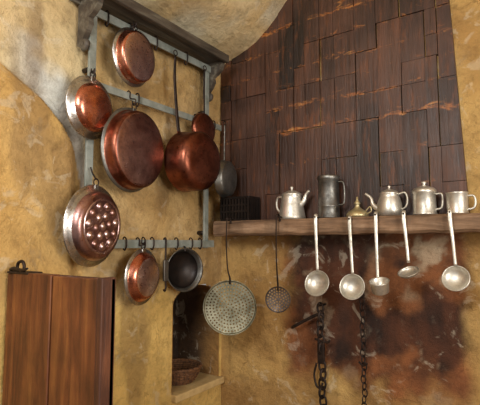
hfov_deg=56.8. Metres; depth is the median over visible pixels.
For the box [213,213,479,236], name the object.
shelf
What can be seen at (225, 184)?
frying pan
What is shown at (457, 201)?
mug
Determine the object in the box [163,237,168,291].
scraper
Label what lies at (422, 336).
wall
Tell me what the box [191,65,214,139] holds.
ladle
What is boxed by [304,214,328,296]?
ladle
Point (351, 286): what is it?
ladle
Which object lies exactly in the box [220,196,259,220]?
basket
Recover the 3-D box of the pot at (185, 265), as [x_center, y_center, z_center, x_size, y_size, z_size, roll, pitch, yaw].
[-0.323,0.367,2.466,0.240,0.252,0.074,5,-7,-41]
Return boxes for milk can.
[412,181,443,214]
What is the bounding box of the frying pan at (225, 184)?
[214,121,236,197]
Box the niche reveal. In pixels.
[171,285,218,394]
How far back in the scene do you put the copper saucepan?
2.35 m
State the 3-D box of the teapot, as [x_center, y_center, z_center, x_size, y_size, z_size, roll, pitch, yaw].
[0.726,-0.008,2.194,0.120,0.153,0.196,3,-6,-30]
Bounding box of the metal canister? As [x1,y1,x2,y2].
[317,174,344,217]
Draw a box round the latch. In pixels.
[7,260,42,274]
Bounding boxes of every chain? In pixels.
[291,302,330,404]
[358,292,367,404]
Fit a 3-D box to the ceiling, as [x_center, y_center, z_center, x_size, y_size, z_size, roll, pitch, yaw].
[0.510,-1.460,1.000,3.357,0.824,2.600,-4,-6,35]
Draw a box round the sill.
[171,372,223,402]
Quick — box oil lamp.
[346,197,371,216]
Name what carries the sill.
attached to the wall at (42, 156)
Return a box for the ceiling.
[134,0,286,63]
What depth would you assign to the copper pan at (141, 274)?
2.11 m
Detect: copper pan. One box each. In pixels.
[62,167,120,266]
[65,68,112,139]
[100,90,163,192]
[112,22,154,86]
[124,237,158,305]
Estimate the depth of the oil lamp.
2.23 m
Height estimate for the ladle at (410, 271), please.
0.306 m
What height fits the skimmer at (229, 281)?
0.668 m
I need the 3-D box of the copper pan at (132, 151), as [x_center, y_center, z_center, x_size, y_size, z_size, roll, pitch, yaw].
[-0.513,-0.305,2.162,0.125,0.512,0.412,-2,-6,24]
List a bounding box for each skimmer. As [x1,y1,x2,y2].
[203,216,256,334]
[265,213,290,312]
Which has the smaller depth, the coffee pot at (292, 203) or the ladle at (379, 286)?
the ladle at (379, 286)
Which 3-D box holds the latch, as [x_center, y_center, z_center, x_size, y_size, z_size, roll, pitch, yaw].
[-0.807,0.239,1.661,0.143,0.052,0.064,-4,-6,35]
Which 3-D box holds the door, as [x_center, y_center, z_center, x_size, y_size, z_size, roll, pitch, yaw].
[-0.639,0.942,1.482,0.565,1.392,0.054,-4,-6,35]
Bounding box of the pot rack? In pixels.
[70,0,228,250]
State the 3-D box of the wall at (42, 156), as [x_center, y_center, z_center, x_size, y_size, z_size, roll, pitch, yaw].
[-1.219,0.277,1.496,0.363,2.720,3.500,-3,-6,33]
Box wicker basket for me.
[172,358,201,385]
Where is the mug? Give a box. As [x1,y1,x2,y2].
[445,191,476,213]
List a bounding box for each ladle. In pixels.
[191,65,214,139]
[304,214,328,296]
[339,215,364,299]
[369,211,389,295]
[397,210,418,278]
[441,208,470,290]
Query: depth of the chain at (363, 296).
2.24 m
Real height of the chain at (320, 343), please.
0.690 m
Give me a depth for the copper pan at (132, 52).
2.14 m
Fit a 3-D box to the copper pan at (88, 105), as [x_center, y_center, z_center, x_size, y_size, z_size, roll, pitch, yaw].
[-0.658,-0.443,1.981,0.106,0.323,0.279,-2,-5,18]
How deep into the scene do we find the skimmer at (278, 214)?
2.34 m
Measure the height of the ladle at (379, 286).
0.386 m
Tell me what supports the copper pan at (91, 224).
hanging from the pot rack
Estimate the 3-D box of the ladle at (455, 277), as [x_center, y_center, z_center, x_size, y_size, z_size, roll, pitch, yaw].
[0.910,0.197,1.877,0.075,0.350,0.102,2,-6,-21]
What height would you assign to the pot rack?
1.178 m
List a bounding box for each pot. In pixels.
[168,246,202,291]
[275,186,309,218]
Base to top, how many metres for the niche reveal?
0.580 m
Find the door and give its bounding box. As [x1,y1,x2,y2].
[2,273,115,404]
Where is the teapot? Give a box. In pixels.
[364,185,408,215]
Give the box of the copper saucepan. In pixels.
[164,50,219,191]
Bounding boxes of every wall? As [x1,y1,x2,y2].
[0,0,221,404]
[221,0,479,404]

